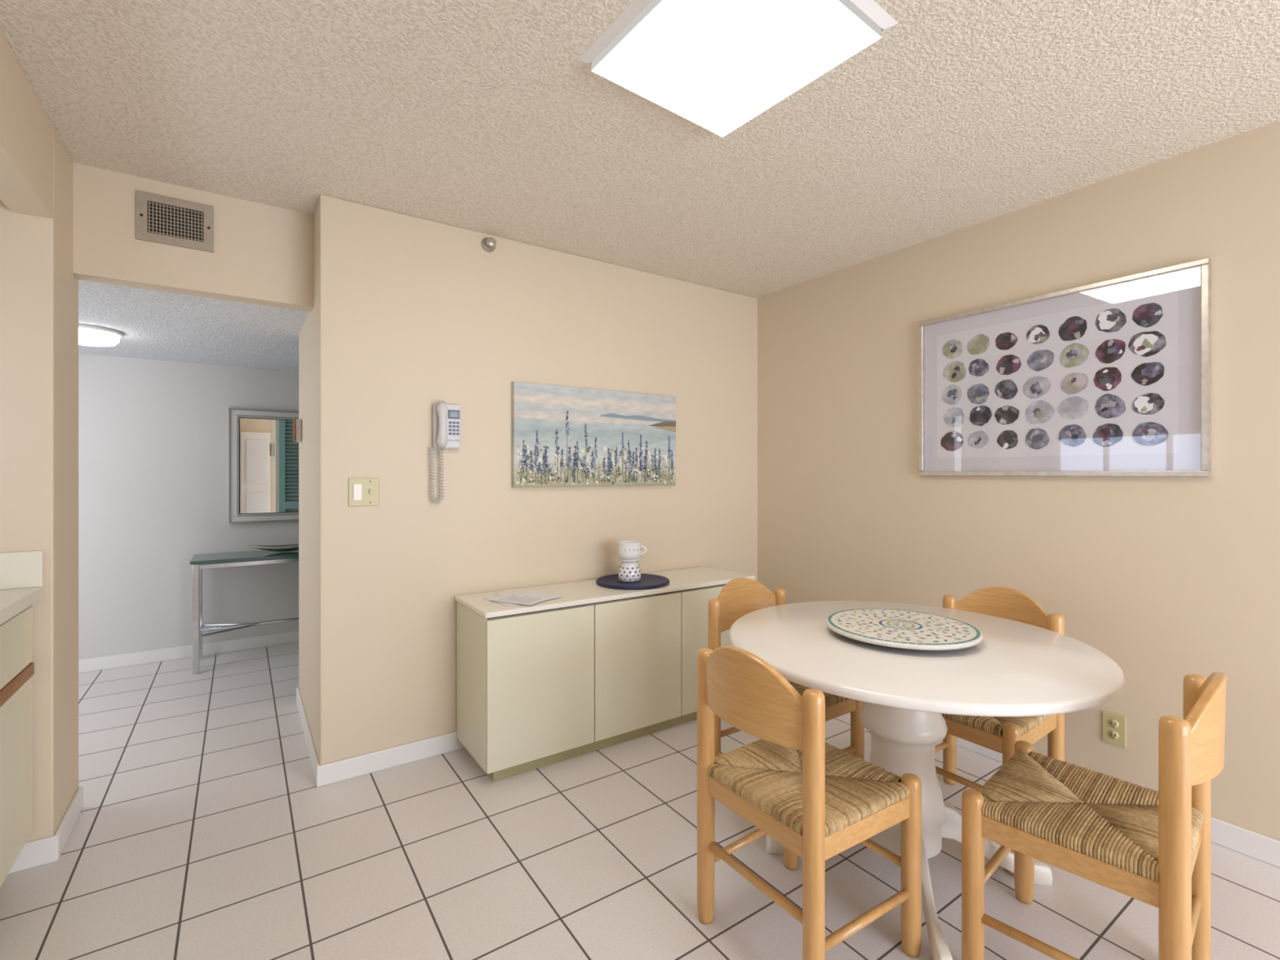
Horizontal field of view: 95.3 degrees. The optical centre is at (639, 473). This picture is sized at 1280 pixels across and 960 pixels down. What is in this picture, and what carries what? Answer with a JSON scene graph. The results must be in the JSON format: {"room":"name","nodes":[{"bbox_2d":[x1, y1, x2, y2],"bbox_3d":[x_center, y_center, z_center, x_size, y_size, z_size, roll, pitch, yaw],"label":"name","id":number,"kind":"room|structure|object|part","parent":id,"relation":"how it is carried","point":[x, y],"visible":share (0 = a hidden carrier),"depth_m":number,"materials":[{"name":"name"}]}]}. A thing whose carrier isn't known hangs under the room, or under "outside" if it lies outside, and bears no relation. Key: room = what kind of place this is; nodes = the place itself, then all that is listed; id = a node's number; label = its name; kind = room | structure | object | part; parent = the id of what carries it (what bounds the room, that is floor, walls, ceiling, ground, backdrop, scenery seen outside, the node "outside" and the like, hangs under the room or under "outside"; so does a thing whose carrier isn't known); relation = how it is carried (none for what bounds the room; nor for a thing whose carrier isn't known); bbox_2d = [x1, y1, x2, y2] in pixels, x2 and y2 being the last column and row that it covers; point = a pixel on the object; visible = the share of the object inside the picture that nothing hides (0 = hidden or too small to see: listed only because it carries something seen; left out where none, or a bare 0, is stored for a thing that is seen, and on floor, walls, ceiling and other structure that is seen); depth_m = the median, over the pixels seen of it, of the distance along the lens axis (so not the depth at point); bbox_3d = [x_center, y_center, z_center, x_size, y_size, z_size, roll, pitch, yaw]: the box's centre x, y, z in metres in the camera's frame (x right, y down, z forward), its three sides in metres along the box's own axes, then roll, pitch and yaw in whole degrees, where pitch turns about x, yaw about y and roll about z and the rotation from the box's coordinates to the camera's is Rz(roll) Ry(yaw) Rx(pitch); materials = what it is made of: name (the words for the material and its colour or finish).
{"room":"dining room","nodes":[
{"label":"dining room","id":0,"kind":"room"},
{"bbox_2d":[0,28,53,218],"bbox_3d":[-0.548,-0.999,-0.194,0.100,0.310,5.100,0,0,-34],"label":"wall","id":1,"kind":"structure","parent":0,"point":[26,130],"depth_m":1.70,"materials":[{"name":"paint"}]},
{"bbox_2d":[0,127,78,842],"bbox_3d":[-2.377,0.066,1.869,0.788,2.440,0.370,0,0,-34],"label":"wall","id":2,"kind":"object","parent":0,"point":[39,284],"depth_m":1.93,"materials":[{"name":"beige paint"}]},
{"bbox_2d":[8,834,58,874],"bbox_3d":[-1.983,1.244,1.906,0.121,0.085,0.013,0,0,-34],"label":"baseboard","id":3,"kind":"object","parent":2,"relation":"attached to","point":[42,851],"depth_m":1.91,"materials":[{"name":"white wood"}]},
{"bbox_2d":[78,353,298,659],"bbox_3d":[-2.525,0.136,4.573,5.000,2.300,0.100,0,0,-34],"label":"wall","id":4,"kind":"structure","parent":0,"point":[153,434],"depth_m":4.01,"materials":[{"name":"paint"}]},
{"bbox_2d":[78,631,298,673],"bbox_3d":[-2.532,1.244,4.500,4.706,0.085,0.013,0,0,-34],"label":"baseboard","id":5,"kind":"structure","parent":4,"relation":"attached to","point":[108,662],"depth_m":4.04,"materials":[{"name":"white wood"}]},
{"bbox_2d":[228,408,298,523],"bbox_3d":[-2.681,-0.056,4.384,0.670,0.830,0.034,0,0,-34],"label":"wall mirror","id":6,"kind":"object","parent":4,"relation":"attached to","point":[264,455],"visible":0.53,"depth_m":4.31,"materials":[{"name":"silver metal"}]},
{"bbox_2d":[240,417,298,513],"bbox_3d":[-2.686,-0.056,4.393,0.534,0.694,0.008,0,0,-34],"label":"mirror glass","id":7,"kind":"object","parent":6,"relation":"attached to","point":[269,455],"depth_m":4.34,"materials":[{"name":"white"}]},
{"bbox_2d":[73,162,313,311],"bbox_3d":[-1.807,-0.949,2.426,0.783,0.410,0.095,0,0,-34],"label":"wall","id":8,"kind":"structure","parent":0,"point":[263,255],"depth_m":2.38,"materials":[{"name":"paint"}]},
{"bbox_2d":[136,190,213,253],"bbox_3d":[-1.851,-1.003,2.329,0.243,0.188,0.015,0,0,-34],"label":"air vent","id":9,"kind":"object","parent":8,"relation":"in","point":[160,219],"visible":1,"depth_m":2.33,"materials":[{"name":"metal"}]},
{"bbox_2d":[78,280,308,370],"bbox_3d":[-3.064,-0.844,2.944,2.271,0.140,2.180,0,0,-34],"label":"ceiling","id":10,"kind":"structure","parent":0,"point":[153,325],"depth_m":3.08,"materials":[{"name":"white paint"}]},
{"bbox_2d":[78,324,123,346],"bbox_3d":[-2.974,-0.734,3.139,0.290,0.080,0.290,0,0,-34],"label":"hall ceiling light","id":11,"kind":"object","parent":10,"relation":"attached to","point":[88,335],"visible":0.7,"depth_m":3.10,"materials":[{"name":"white glass"}]},
{"bbox_2d":[284,337,298,372],"bbox_3d":[-1.204,-0.844,4.654,2.729,0.140,1.460,0,0,-34],"label":"wall","id":12,"kind":"structure","parent":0,"point":[292,365],"depth_m":4.03,"materials":[{"name":"white paint"}]},
{"bbox_2d":[298,194,757,764],"bbox_3d":[-0.531,0.066,3.587,2.635,2.440,1.060,0,0,-34],"label":"wall","id":13,"kind":"structure","parent":0,"point":[409,314],"depth_m":2.76,"materials":[{"name":"paint"}]},
{"bbox_2d":[293,418,302,442],"bbox_3d":[-1.837,-0.229,3.130,0.036,0.124,0.096,0,0,-34],"label":"door chime","id":14,"kind":"object","parent":13,"relation":"attached to","point":[297,424],"visible":1,"depth_m":3.09,"materials":[{"name":"white plastic"}]},
{"bbox_3d":[-1.849,-0.229,3.121,0.006,0.124,0.096,0,0,-34],"label":"wood trim","id":15,"kind":"part","parent":14,"relation":"part of","materials":[{"name":"brown wood"}]},
{"bbox_2d":[296,687,319,785],"bbox_3d":[-1.623,1.244,2.839,0.013,0.085,1.060,0,0,-34],"label":"baseboard","id":16,"kind":"structure","parent":13,"relation":"attached to","point":[314,761],"depth_m":2.72,"materials":[{"name":"white wood"}]},
{"bbox_2d":[348,477,378,506],"bbox_3d":[-1.177,0.079,2.491,0.120,0.120,0.018,0,0,-34],"label":"light switch","id":17,"kind":"object","parent":13,"relation":"attached to","point":[362,491],"visible":1,"depth_m":2.49,"materials":[{"name":"beige plastic"}]},
{"bbox_2d":[316,731,464,786],"bbox_3d":[-0.275,1.244,3.113,2.548,0.085,0.013,0,0,-34],"label":"baseboard","id":18,"kind":"structure","parent":13,"relation":"attached to","point":[361,765],"depth_m":2.54,"materials":[{"name":"white wood"}]},
{"bbox_2d":[429,400,461,503],"bbox_3d":[-0.879,-0.094,2.653,0.143,0.465,0.088,0,0,-34],"label":"wall phone","id":19,"kind":"object","parent":13,"relation":"attached to","point":[446,417],"visible":1,"depth_m":2.65,"materials":[{"name":"white plastic"}]},
{"bbox_3d":[-0.921,0.008,2.646,0.065,0.262,0.022,0,0,-34],"label":"coiled cord","id":20,"kind":"part","parent":19,"relation":"part of","materials":[{"name":"grey plastic"}]},
{"bbox_2d":[481,237,496,252],"bbox_3d":[-0.715,-1.099,2.788,0.068,0.068,0.050,0,0,-34],"label":"sprinkler head","id":21,"kind":"object","parent":13,"relation":"attached to","point":[488,244],"visible":1,"depth_m":2.78},
{"bbox_2d":[511,381,675,487],"bbox_3d":[-0.210,-0.191,3.144,1.000,0.518,0.033,0,0,-34],"label":"canvas painting","id":22,"kind":"object","parent":13,"relation":"attached to","point":[562,436],"visible":1,"depth_m":3.09,"materials":[{"name":"fabric"}]},
{"bbox_2d":[0,0,1279,297],"bbox_3d":[0.499,-1.204,0.687,4.400,0.100,5.570,0,0,-34],"label":"ceiling","id":23,"kind":"structure","parent":0,"point":[482,116],"depth_m":1.88,"materials":[{"name":"beige paint"}]},
{"bbox_2d":[591,0,881,137],"bbox_3d":[0.243,-1.135,1.562,0.520,0.030,0.562,0,0,-38],"label":"ceiling light","id":24,"kind":"object","parent":23,"relation":"in","point":[717,65],"visible":1,"depth_m":1.55,"materials":[{"name":"white plastic"}]},
{"bbox_2d":[577,0,898,67],"bbox_3d":[0.243,-1.147,1.562,0.580,0.013,0.622,0,0,-38],"label":"frame","id":25,"kind":"object","parent":23,"relation":"attached to","point":[871,8],"depth_m":1.48,"materials":[{"name":"white"}]},
{"bbox_2d":[0,642,1279,959],"bbox_3d":[-0.068,1.336,0.984,5.000,0.100,8.900,0,0,-34],"label":"floor","id":26,"kind":"structure","parent":0,"point":[204,828],"depth_m":1.89,"materials":[{"name":"tile"}]},
{"bbox_2d":[0,550,43,887],"bbox_3d":[-1.137,0.769,0.129,0.660,1.033,3.898,0,0,-34],"label":"base cabinet","id":27,"kind":"object","parent":26,"relation":"on","point":[19,571],"visible":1,"depth_m":1.77,"materials":[{"name":"laminate"}]},
{"bbox_3d":[-1.815,0.520,1.647,0.021,0.179,0.597,0,0,-34],"label":"drawer","id":28,"kind":"part","parent":27,"relation":"part of","materials":[{"name":"beige laminate"}]},
{"bbox_3d":[-1.815,0.912,1.647,0.021,0.508,0.597,0,0,-34],"label":"cabinet door","id":29,"kind":"part","parent":27,"relation":"part of","materials":[{"name":"beige laminate"}]},
{"bbox_3d":[-1.813,0.634,1.649,0.023,0.040,0.597,0,0,-34],"label":"drawer pull","id":30,"kind":"part","parent":27,"relation":"part of","materials":[{"name":"brown wood"}]},
{"bbox_2d":[0,586,42,624],"bbox_3d":[-1.133,0.391,0.124,0.660,0.040,3.885,0,0,-34],"label":"countertop","id":31,"kind":"structure","parent":27,"relation":"on","point":[12,602],"depth_m":1.75,"materials":[{"name":"laminate"}]},
{"bbox_2d":[0,550,43,590],"bbox_3d":[-2.233,0.312,1.730,0.660,0.118,0.018,0,0,-34],"label":"backsplash","id":32,"kind":"structure","parent":27,"relation":"attached to","point":[24,569],"depth_m":1.88,"materials":[{"name":"laminate"}]},
{"bbox_2d":[190,550,298,674],"bbox_3d":[-2.502,0.923,4.207,1.155,0.725,0.410,0,0,-34],"label":"console table","id":33,"kind":"object","parent":26,"relation":"on","point":[197,561],"visible":0.52,"depth_m":3.92,"materials":[{"name":"silver metal"}]},
{"bbox_3d":[-2.502,0.571,4.207,1.155,0.020,0.410,0,0,-34],"label":"glass","id":34,"kind":"part","parent":33,"relation":"part of","materials":[{"name":"grey"}]},
{"bbox_2d":[248,543,298,551],"bbox_3d":[-2.534,0.529,4.179,0.440,0.059,0.170,0,0,-34],"label":"bowl","id":35,"kind":"object","parent":33,"relation":"on","point":[285,548],"visible":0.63,"depth_m":4.13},
{"bbox_2d":[454,566,755,782],"bbox_3d":[-0.110,0.927,2.974,1.536,0.718,0.412,0,0,-34],"label":"base cabinet","id":36,"kind":"object","parent":26,"relation":"on","point":[593,667],"visible":0.8,"depth_m":2.65,"materials":[{"name":"beige laminate"}]},
{"bbox_3d":[-0.421,0.915,2.533,0.502,0.626,0.020,0,0,-34],"label":"cabinet door","id":37,"kind":"part","parent":36,"relation":"part of","materials":[{"name":"beige laminate"}]},
{"bbox_2d":[454,566,755,618],"bbox_3d":[-0.110,0.579,2.974,1.536,0.022,0.412,0,0,-34],"label":"countertop","id":38,"kind":"structure","parent":36,"relation":"on","point":[584,592],"depth_m":2.81,"materials":[{"name":"beige laminate"}]},
{"bbox_2d":[482,590,562,605],"bbox_3d":[-0.543,0.564,2.656,0.324,0.005,0.277,0,0,41],"label":"paper stack","id":39,"kind":"object","parent":38,"relation":"on","point":[530,597],"visible":1,"depth_m":2.64,"materials":[{"name":"grey paper"}]},
{"bbox_2d":[595,573,669,589],"bbox_3d":[-0.037,0.559,3.031,0.380,0.017,0.380,0,0,-34],"label":"round tray","id":40,"kind":"object","parent":38,"relation":"on","point":[646,581],"visible":0.89,"depth_m":2.96,"materials":[{"name":"blue ceramic"}]},
{"bbox_2d":[617,558,641,582],"bbox_3d":[-0.054,0.496,3.017,0.120,0.110,0.120,0,0,-34],"label":"jar","id":41,"kind":"object","parent":40,"relation":"on","point":[629,571],"visible":0.95,"depth_m":2.97,"materials":[{"name":"white ceramic"}]},
{"bbox_2d":[617,540,647,559],"bbox_3d":[-0.047,0.397,3.022,0.144,0.088,0.126,0,0,-34],"label":"ceramic mug","id":42,"kind":"object","parent":41,"relation":"on","point":[627,549],"visible":1,"depth_m":2.97,"materials":[{"name":"white ceramic"}]},
{"bbox_3d":[-0.003,0.915,2.819,0.502,0.626,0.020,0,0,-34],"label":"cabinet door","id":43,"kind":"part","parent":36,"relation":"part of","materials":[{"name":"beige laminate"}]},
{"bbox_3d":[0.415,0.915,3.105,0.502,0.626,0.020,0,0,-34],"label":"cabinet door","id":44,"kind":"part","parent":36,"relation":"part of","materials":[{"name":"beige laminate"}]},
{"bbox_2d":[707,577,864,759],"bbox_3d":[0.556,0.868,2.325,0.465,0.836,0.469,0,0,-34],"label":"dining chair","id":45,"kind":"object","parent":26,"relation":"on","point":[740,597],"visible":0.12,"depth_m":2.36,"materials":[{"name":"brown wood"}]},
{"bbox_3d":[0.444,0.552,2.489,0.372,0.204,0.072,0,0,-34],"label":"backrest","id":46,"kind":"part","parent":45,"relation":"part of","materials":[{"name":"brown wood"}]},
{"bbox_3d":[0.567,0.845,2.309,0.437,0.036,0.410,0,0,-34],"label":"rush seat","id":47,"kind":"part","parent":45,"relation":"part of","materials":[{"name":"brown wicker"}]},
{"bbox_2d":[697,645,921,959],"bbox_3d":[0.439,0.868,1.622,0.469,0.836,0.465,0,0,-34],"label":"dining chair","id":48,"kind":"object","parent":26,"relation":"on","point":[819,800],"visible":1,"depth_m":1.51,"materials":[{"name":"brown wood"}]},
{"bbox_3d":[0.275,0.552,1.510,0.072,0.204,0.372,0,0,-34],"label":"backrest","id":49,"kind":"part","parent":48,"relation":"part of","materials":[{"name":"brown wood"}]},
{"bbox_3d":[0.455,0.845,1.633,0.410,0.036,0.437,0,0,-34],"label":"rush seat","id":50,"kind":"part","parent":48,"relation":"part of","materials":[{"name":"beige wicker"}]},
{"bbox_2d":[728,600,1124,959],"bbox_3d":[0.858,0.911,1.910,1.122,0.750,1.122,0,0,-34],"label":"dining table","id":51,"kind":"object","parent":26,"relation":"on","point":[1017,668],"visible":0.72,"depth_m":1.74,"materials":[{"name":"white wood"}]},
{"bbox_2d":[826,608,982,650],"bbox_3d":[0.863,0.518,1.934,0.472,0.036,0.472,0,0,-34],"label":"lazy susan","id":52,"kind":"object","parent":51,"relation":"on","point":[899,628],"visible":1,"depth_m":1.87,"materials":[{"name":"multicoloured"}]},
{"bbox_2d":[934,586,1064,875],"bbox_3d":[1.257,0.868,2.176,0.469,0.836,0.465,0,0,-34],"label":"dining chair","id":53,"kind":"object","parent":26,"relation":"on","point":[997,734],"visible":0.28,"depth_m":2.09,"materials":[{"name":"brown wood"}]},
{"bbox_3d":[1.241,0.845,2.165,0.410,0.036,0.437,0,0,-34],"label":"rush seat","id":54,"kind":"part","parent":53,"relation":"part of","materials":[{"name":"brown wicker"}]},
{"bbox_3d":[1.421,0.552,2.288,0.072,0.204,0.372,0,0,-34],"label":"backrest","id":55,"kind":"part","parent":53,"relation":"part of","materials":[{"name":"brown wood"}]},
{"bbox_2d":[961,671,1226,959],"bbox_3d":[1.143,0.868,1.468,0.465,0.836,0.469,0,0,-41],"label":"dining chair","id":56,"kind":"object","parent":26,"relation":"on","point":[1150,846],"visible":1,"depth_m":1.40,"materials":[{"name":"brown wood"}]},
{"bbox_3d":[1.130,0.845,1.483,0.437,0.036,0.410,0,0,-41],"label":"rush seat","id":57,"kind":"part","parent":56,"relation":"part of","materials":[{"name":"beige wicker"}]},
{"bbox_3d":[1.274,0.552,1.319,0.372,0.204,0.072,0,0,-41],"label":"backrest","id":58,"kind":"part","parent":56,"relation":"part of","materials":[{"name":"brown wood"}]},
{"bbox_2d":[757,120,1279,840],"bbox_3d":[2.263,0.066,1.750,0.100,2.440,5.130,0,0,-34],"label":"wall","id":59,"kind":"structure","parent":0,"point":[1170,579],"depth_m":2.34,"materials":[{"name":"paint"}]},
{"bbox_2d":[918,257,1211,476],"bbox_3d":[1.691,-0.370,2.470,0.030,0.764,1.054,0,0,-34],"label":"art","id":60,"kind":"object","parent":59,"relation":"attached to","point":[1110,377],"visible":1,"depth_m":2.36,"materials":[{"name":"multicoloured paper"}]},
{"bbox_2d":[864,702,1279,867],"bbox_3d":[2.220,1.244,1.712,0.013,0.085,5.117,0,0,-34],"label":"baseboard","id":61,"kind":"structure","parent":59,"relation":"attached to","point":[1259,846],"depth_m":1.98,"materials":[{"name":"white wood"}]},
{"bbox_2d":[1102,711,1125,747],"bbox_3d":[1.842,0.994,2.268,0.009,0.120,0.074,0,0,-34],"label":"wall outlet","id":62,"kind":"object","parent":59,"relation":"attached to","point":[1113,725],"visible":1,"depth_m":2.27,"materials":[{"name":"beige plastic"}]},
{"bbox_3d":[-1.116,0.066,-0.582,0.100,2.440,5.100,0,0,-34],"label":"wall","id":63,"kind":"structure","parent":0,"visible":0},
{"bbox_2d":[54,785,83,857],"bbox_3d":[-2.047,1.244,2.095,0.013,0.085,0.370,0,0,-34],"label":"baseboard","id":64,"kind":"structure","parent":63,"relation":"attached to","point":[71,815],"depth_m":2.08,"materials":[{"name":"white wood"}]}
]}

